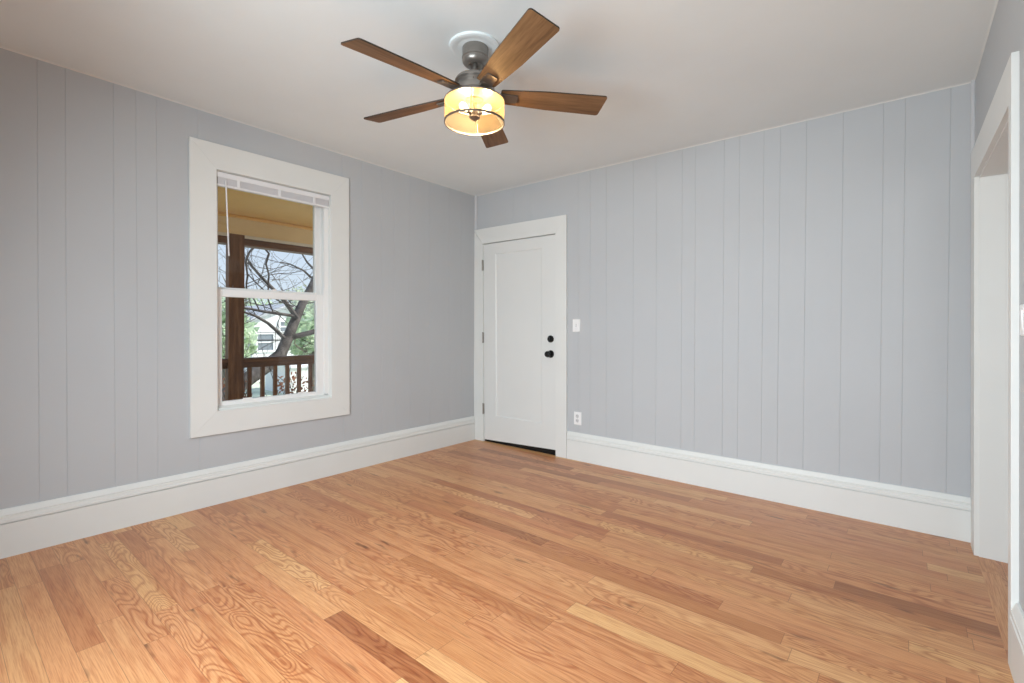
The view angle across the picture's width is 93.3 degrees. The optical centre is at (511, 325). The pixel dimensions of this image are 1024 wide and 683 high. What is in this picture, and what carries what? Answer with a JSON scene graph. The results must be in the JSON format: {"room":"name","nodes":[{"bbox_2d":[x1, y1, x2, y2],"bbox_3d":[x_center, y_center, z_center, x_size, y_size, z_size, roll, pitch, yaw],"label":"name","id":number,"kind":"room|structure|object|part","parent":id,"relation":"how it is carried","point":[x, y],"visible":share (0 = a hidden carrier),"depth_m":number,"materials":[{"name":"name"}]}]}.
{"room":"empty living room","nodes":[
{"label":"empty living room","id":0,"kind":"room"},
{"bbox_2d":[0,48,474,509],"bbox_3d":[-1.672,-0.126,3.503,0.130,2.560,4.159,0,0,40],"label":"wall","id":1,"kind":"structure","parent":0,"point":[94,172],"depth_m":2.81,"materials":[{"name":"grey paint"}]},
{"bbox_2d":[0,416,474,558],"bbox_3d":[-1.663,1.035,3.396,0.023,0.238,3.992,0,0,40],"label":"baseboard","id":2,"kind":"structure","parent":1,"relation":"attached to","point":[26,528],"depth_m":3.02,"materials":[{"name":"white paint"}]},
{"bbox_2d":[188,136,349,437],"bbox_3d":[-1.697,-0.230,3.456,0.158,1.868,1.113,0,0,39],"label":"window","id":3,"kind":"structure","parent":1,"relation":"in","point":[330,397],"depth_m":3.34,"materials":[{"name":"white paint"}]},
{"bbox_3d":[-1.950,-0.232,3.052,0.021,1.867,0.167,0,0,39],"label":"casing","id":4,"kind":"part","parent":3,"relation":"part of","materials":[{"name":"white paint"}]},
{"bbox_3d":[-1.738,-0.601,3.472,0.041,0.789,0.760,0,0,40],"label":"sash","id":5,"kind":"part","parent":3,"relation":"part of","materials":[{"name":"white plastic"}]},
{"bbox_3d":[-1.649,-1.082,3.411,0.020,0.164,1.095,0,0,40],"label":"head casing","id":6,"kind":"part","parent":3,"relation":"part of","materials":[{"name":"white paint"}]},
{"bbox_3d":[-1.646,0.629,3.419,0.020,0.150,1.095,0,0,40],"label":"sill casing","id":7,"kind":"part","parent":3,"relation":"part of","materials":[{"name":"white paint"}]},
{"bbox_3d":[-1.701,0.148,3.443,0.036,0.768,0.757,0,0,40],"label":"sash","id":8,"kind":"part","parent":3,"relation":"part of","materials":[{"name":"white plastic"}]},
{"bbox_2d":[217,171,328,255],"bbox_3d":[-1.665,-0.722,3.422,0.046,0.540,0.779,0,0,39],"label":"window blind","id":9,"kind":"object","parent":3,"relation":"attached to","point":[225,180],"visible":0.94,"depth_m":3.36,"materials":[{"name":"white plastic"}]},
{"bbox_3d":[-1.666,-0.909,3.425,0.032,0.013,0.778,0,0,40],"label":"rail","id":10,"kind":"part","parent":9,"relation":"part of","materials":[{"name":"white plastic"}]},
{"bbox_3d":[-1.704,0.548,3.465,0.138,0.042,0.796,0,0,39],"label":"sill","id":11,"kind":"part","parent":3,"relation":"part of","materials":[{"name":"white paint"}]},
{"bbox_3d":[-1.345,-0.228,3.777,0.021,1.867,0.169,0,0,39],"label":"casing","id":12,"kind":"part","parent":3,"relation":"part of","materials":[{"name":"white paint"}]},
{"bbox_2d":[474,195,477,229],"bbox_3d":[-0.369,-1.153,4.955,0.038,0.356,0.038,0,0,39],"label":"trim","id":13,"kind":"structure","parent":1,"relation":"attached to","point":[476,196],"depth_m":4.94,"materials":[{"name":"paint"}]},
{"bbox_2d":[0,0,998,195],"bbox_3d":[-0.205,-1.348,2.237,3.775,0.049,4.025,0,0,39],"label":"trim","id":14,"kind":"structure","parent":1,"relation":"attached to","point":[995,7],"depth_m":3.04,"materials":[{"name":"white paint"}]},
{"bbox_2d":[0,0,995,194],"bbox_3d":[-0.203,-1.409,2.236,3.994,0.162,4.265,0,0,39],"label":"ceiling","id":15,"kind":"structure","parent":0,"point":[672,74],"depth_m":2.47,"materials":[{"name":"paint"}]},
{"bbox_2d":[449,31,499,59],"bbox_3d":[-0.180,-1.351,2.338,0.248,0.029,0.248,0,0,39],"label":"ceiling medallion","id":16,"kind":"object","parent":15,"relation":"attached to","point":[456,43],"visible":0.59,"depth_m":2.28,"materials":[{"name":"paint"}]},
{"bbox_2d":[341,8,606,147],"bbox_3d":[-0.209,-1.152,2.304,1.255,0.373,1.225,0,0,39],"label":"ceiling fan","id":17,"kind":"object","parent":16,"relation":"hanging from","point":[473,93],"visible":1,"depth_m":2.26,"materials":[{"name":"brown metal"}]},
{"bbox_3d":[-0.448,-1.098,2.040,0.138,0.038,0.521,0,1,44],"label":"blade","id":18,"kind":"part","parent":17,"relation":"part of","materials":[{"name":"brown wood"}]},
{"bbox_3d":[-0.526,-1.104,2.487,0.521,0.038,0.138,0,0,26],"label":"blade","id":19,"kind":"part","parent":17,"relation":"part of","materials":[{"name":"brown wood"}]},
{"bbox_3d":[-0.180,-1.030,2.317,0.080,0.108,0.080,0,0,39],"label":"socket stem","id":20,"kind":"part","parent":17,"relation":"part of","materials":[{"name":"brown metal"}]},
{"bbox_3d":[-0.125,-1.104,2.699,0.138,0.038,0.521,0,0,8],"label":"blade","id":21,"kind":"part","parent":17,"relation":"part of","materials":[{"name":"brown wood"}]},
{"bbox_3d":[0.001,-1.109,1.977,0.138,0.038,0.521,0,-1,-28],"label":"blade","id":22,"kind":"part","parent":17,"relation":"part of","materials":[{"name":"brown wood"}]},
{"bbox_3d":[0.200,-1.103,2.384,0.521,0.038,0.138,1,0,-10],"label":"blade","id":23,"kind":"part","parent":17,"relation":"part of","materials":[{"name":"brown wood"}]},
{"bbox_2d":[0,439,1013,682],"bbox_3d":[-0.272,1.186,2.276,3.842,0.060,4.265,0,0,39],"label":"floor","id":24,"kind":"structure","parent":0,"point":[473,561],"depth_m":2.12,"materials":[{"name":"brown wood"}]},
{"bbox_2d":[977,556,1007,658],"bbox_3d":[2.055,1.194,2.031,0.067,0.061,1.124,0,0,39],"label":"threshold","id":25,"kind":"object","parent":24,"relation":"on","point":[995,586],"visible":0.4,"depth_m":2.10,"materials":[{"name":"brown wood"}]},
{"bbox_2d":[478,83,970,496],"bbox_3d":[1.090,-0.114,3.841,3.960,2.560,0.130,0,0,39],"label":"wall","id":26,"kind":"structure","parent":0,"point":[796,295],"depth_m":3.18,"materials":[{"name":"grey paint"}]},
{"bbox_2d":[474,215,566,457],"bbox_3d":[0.066,0.096,4.627,1.143,2.137,0.212,0,0,39],"label":"door","id":27,"kind":"structure","parent":26,"relation":"in","point":[520,269],"depth_m":4.57,"materials":[{"name":"white paint"}]},
{"bbox_3d":[-0.337,0.096,4.912,0.158,2.136,0.021,0,0,39],"label":"casing","id":28,"kind":"part","parent":27,"relation":"part of","materials":[{"name":"white paint"}]},
{"bbox_3d":[0.048,-0.896,4.603,1.121,0.153,0.021,0,0,39],"label":"head casing","id":29,"kind":"part","parent":27,"relation":"part of","materials":[{"name":"white paint"}]},
{"bbox_3d":[0.327,0.259,4.320,0.068,0.068,0.072,0,0,39],"label":"knob","id":30,"kind":"part","parent":27,"relation":"part of","materials":[{"name":"black metal"}]},
{"bbox_3d":[0.437,0.097,4.277,0.125,2.136,0.021,0,0,39],"label":"casing","id":31,"kind":"part","parent":27,"relation":"part of","materials":[{"name":"white paint"}]},
{"bbox_2d":[573,319,579,331],"bbox_3d":[0.553,0.002,4.185,0.076,0.113,0.017,0,0,39],"label":"light switch","id":32,"kind":"object","parent":26,"relation":"attached to","point":[576,322],"visible":1,"depth_m":4.18,"materials":[{"name":"plastic"}]},
{"bbox_2d":[574,411,580,424],"bbox_3d":[0.565,0.805,4.175,0.075,0.113,0.009,0,0,39],"label":"power outlet","id":33,"kind":"object","parent":26,"relation":"attached to","point":[577,415],"visible":1,"depth_m":4.17,"materials":[{"name":"plastic"}]},
{"bbox_2d":[567,431,970,542],"bbox_3d":[1.478,1.048,3.416,2.573,0.238,0.023,0,0,39],"label":"baseboard","id":34,"kind":"structure","parent":26,"relation":"attached to","point":[946,515],"depth_m":3.13,"materials":[{"name":"white paint"}]},
{"bbox_2d":[970,80,974,496],"bbox_3d":[2.483,-0.203,2.604,0.019,2.268,0.020,0,0,39],"label":"trim","id":35,"kind":"structure","parent":26,"relation":"attached to","point":[972,81],"depth_m":2.60,"materials":[{"name":"paint"}]},
{"bbox_2d":[975,0,1023,612],"bbox_3d":[1.282,-0.122,1.002,0.125,2.560,4.016,0,0,39],"label":"wall","id":36,"kind":"structure","parent":0,"point":[1006,34],"depth_m":1.62,"materials":[{"name":"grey paint"}]},
{"bbox_2d":[971,51,1019,670],"bbox_3d":[2.135,0.125,2.030,0.215,2.080,1.208,0,0,39],"label":"door frame","id":37,"kind":"structure","parent":36,"relation":"in","point":[995,155],"depth_m":2.39,"materials":[{"name":"white paint"}]},
{"bbox_3d":[2.399,0.128,2.504,0.021,2.079,0.140,0,0,39],"label":"casing","id":38,"kind":"part","parent":37,"relation":"part of","materials":[{"name":"white paint"}]},
{"bbox_3d":[2.068,-0.836,2.091,0.020,0.159,1.207,0,0,39],"label":"head casing","id":39,"kind":"part","parent":37,"relation":"part of","materials":[{"name":"white paint"}]},
{"bbox_3d":[1.702,0.122,1.639,0.020,2.079,0.054,0,0,39],"label":"casing","id":40,"kind":"part","parent":37,"relation":"part of","materials":[{"name":"white paint"}]},
{"bbox_2d":[1009,602,1023,682],"bbox_3d":[0.820,1.036,0.549,0.023,0.238,2.740,0,0,39],"label":"baseboard","id":41,"kind":"structure","parent":36,"relation":"attached to","point":[1016,619],"depth_m":1.54,"materials":[{"name":"white paint"}]},
{"bbox_2d":[1019,304,1023,335],"bbox_3d":[1.639,-0.017,1.553,0.010,0.103,0.075,0,0,39],"label":"light switch","id":42,"kind":"object","parent":36,"relation":"attached to","point":[1021,311],"visible":1,"depth_m":1.54,"materials":[{"name":"plastic"}]},
{"bbox_2d":[996,561,1007,591],"bbox_3d":[2.607,1.196,1.536,1.415,0.060,3.295,0,0,39],"label":"floor","id":43,"kind":"structure","parent":0,"point":[1003,567],"depth_m":2.29,"materials":[{"name":"brown wood"}]},
{"label":"outside","id":44,"kind":"structure","parent":0,"visible":0},
{"bbox_2d":[244,382,283,397],"bbox_3d":[-12.649,2.611,36.236,54.476,0.200,80.000,0,0,39],"label":"ground","id":45,"kind":"structure","parent":44,"point":[256,386],"depth_m":17.86,"materials":[{"name":"grey concrete"}]},
{"bbox_2d":[222,333,252,400],"bbox_3d":[-3.916,1.246,6.815,1.726,2.331,1.211,0,0,30],"label":"shrub","id":46,"kind":"object","parent":45,"relation":"on","point":[223,378],"visible":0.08,"depth_m":6.78,"materials":[{"name":"green plant"}]},
{"bbox_2d":[220,275,259,385],"bbox_3d":[-8.721,0.451,14.515,2.119,4.135,2.020,0,0,39],"label":"leafy tree","id":47,"kind":"object","parent":45,"relation":"on","point":[251,330],"visible":0.1,"depth_m":14.59,"materials":[{"name":"green plant"}]},
{"bbox_2d":[218,258,306,371],"bbox_3d":[-6.334,0.236,11.359,1.825,4.555,3.326,0,0,20],"label":"bare sapling","id":48,"kind":"object","parent":45,"relation":"on","point":[300,258],"visible":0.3,"depth_m":11.62,"materials":[{"name":"plant"}]},
{"bbox_2d":[223,304,304,381],"bbox_3d":[-12.614,0.743,23.961,6.500,3.460,3.304,0,0,39],"label":"house","id":49,"kind":"structure","parent":45,"relation":"on","point":[273,319],"depth_m":21.52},
{"bbox_3d":[-10.912,0.752,21.368,0.019,0.700,0.660,0,0,39],"label":"pane","id":50,"kind":"part","parent":49,"relation":"part of","materials":[{"name":"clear glass"}]},
{"bbox_3d":[-10.306,0.067,22.105,0.019,0.420,0.600,0,0,39],"label":"pane","id":51,"kind":"part","parent":49,"relation":"part of","materials":[{"name":"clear glass"}]},
{"bbox_2d":[244,271,284,305],"bbox_3d":[-19.383,-0.891,35.939,3.885,6.864,4.972,0,0,10],"label":"leafy tree","id":52,"kind":"object","parent":45,"relation":"on","point":[251,299],"visible":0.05,"depth_m":36.36,"materials":[{"name":"green plant"}]},
{"bbox_2d":[218,248,313,400],"bbox_3d":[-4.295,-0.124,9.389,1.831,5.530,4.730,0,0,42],"label":"leaning tree","id":53,"kind":"object","parent":45,"relation":"on","point":[284,345],"visible":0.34,"depth_m":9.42,"materials":[{"name":"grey plant"}]},
{"bbox_2d":[248,333,313,395],"bbox_3d":[-3.192,1.243,7.939,1.858,2.343,1.434,0,0,-40],"label":"shrub","id":54,"kind":"object","parent":45,"relation":"on","point":[293,377],"visible":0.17,"depth_m":7.56,"materials":[{"name":"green plant"}]},
{"bbox_2d":[265,364,307,393],"bbox_3d":[-7.991,1.815,18.641,2.200,1.320,2.300,0,0,39],"label":"garden shed","id":55,"kind":"object","parent":45,"relation":"on","point":[281,369],"visible":0.16,"depth_m":17.62,"materials":[{"name":"white"}]},
{"bbox_2d":[278,276,313,313],"bbox_3d":[-13.622,-0.540,32.304,4.114,6.187,4.071,0,0,14],"label":"leafy tree","id":56,"kind":"object","parent":45,"relation":"on","point":[295,303],"visible":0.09,"depth_m":31.82,"materials":[{"name":"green plant"}]},
{"bbox_2d":[283,289,313,339],"bbox_3d":[-4.972,0.251,14.184,3.175,4.555,2.210,0,0,-36],"label":"bare sapling","id":57,"kind":"object","parent":45,"relation":"on","point":[304,289],"visible":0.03,"depth_m":13.82,"materials":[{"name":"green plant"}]},
{"bbox_2d":[285,305,313,390],"bbox_3d":[-6.807,0.734,16.343,1.991,3.597,1.924,0,0,-39],"label":"leafy tree","id":58,"kind":"object","parent":45,"relation":"on","point":[297,347],"visible":0.38,"depth_m":15.83,"materials":[{"name":"green plant"}]},
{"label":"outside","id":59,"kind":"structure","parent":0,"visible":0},
{"bbox_3d":[-2.062,1.387,4.917,2.276,0.140,9.000,0,0,39],"label":"floor","id":60,"kind":"structure","parent":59,"visible":0},
{"bbox_2d":[225,233,244,400],"bbox_3d":[-2.939,0.175,5.131,0.116,2.277,0.154,0,0,39],"label":"porch post","id":61,"kind":"object","parent":60,"relation":"on","point":[235,263],"visible":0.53,"depth_m":5.10,"materials":[{"name":"brown wood"}]},
{"bbox_2d":[222,359,227,368],"bbox_3d":[-3.560,0.779,4.420,0.110,0.860,1.725,0,0,39],"label":"porch railing","id":62,"kind":"object","parent":61,"relation":"attached to","point":[224,361],"visible":0.09,"depth_m":5.04,"materials":[{"name":"brown wood"}]},
{"bbox_2d":[218,212,312,255],"bbox_3d":[-2.716,-1.009,5.469,0.200,0.306,9.000,0,0,39],"label":"beam","id":63,"kind":"structure","parent":61,"relation":"on","point":[262,234],"depth_m":5.37,"materials":[{"name":"beige paint"}]},
{"bbox_3d":[-2.725,-0.945,5.477,0.176,0.034,9.000,0,0,39],"label":"pale moulding","id":64,"kind":"part","parent":63,"relation":"part of","materials":[{"name":"paint"}]},
{"bbox_3d":[-2.649,-1.145,5.415,0.030,0.032,9.000,0,0,39],"label":"crown moulding","id":65,"kind":"part","parent":63,"relation":"part of","materials":[{"name":"paint"}]},
{"bbox_2d":[244,355,313,397],"bbox_3d":[-2.210,0.790,6.065,0.110,0.860,2.219,0,0,39],"label":"porch railing","id":66,"kind":"object","parent":61,"relation":"attached to","point":[275,361],"visible":0.19,"depth_m":5.47,"materials":[{"name":"brown wood"}]},
{"bbox_3d":[-2.208,0.382,6.066,0.110,0.045,2.219,0,0,39],"label":"rail","id":67,"kind":"part","parent":66,"relation":"part of","materials":[{"name":"brown wood"}]},
{"bbox_3d":[-2.207,0.435,6.065,0.045,0.060,2.219,0,0,39],"label":"sub rail","id":68,"kind":"part","parent":66,"relation":"part of","materials":[{"name":"brown wood"}]},
{"bbox_3d":[-2.082,-1.303,4.951,2.396,0.080,9.000,0,0,39],"label":"porch roof","id":69,"kind":"structure","parent":0,"visible":0},
{"bbox_2d":[218,187,312,227],"bbox_3d":[-1.924,-1.212,4.821,1.946,0.102,9.000,0,0,39],"label":"ceiling","id":70,"kind":"structure","parent":69,"relation":"attached to","point":[241,203],"depth_m":4.81,"materials":[{"name":"paint"}]}
]}

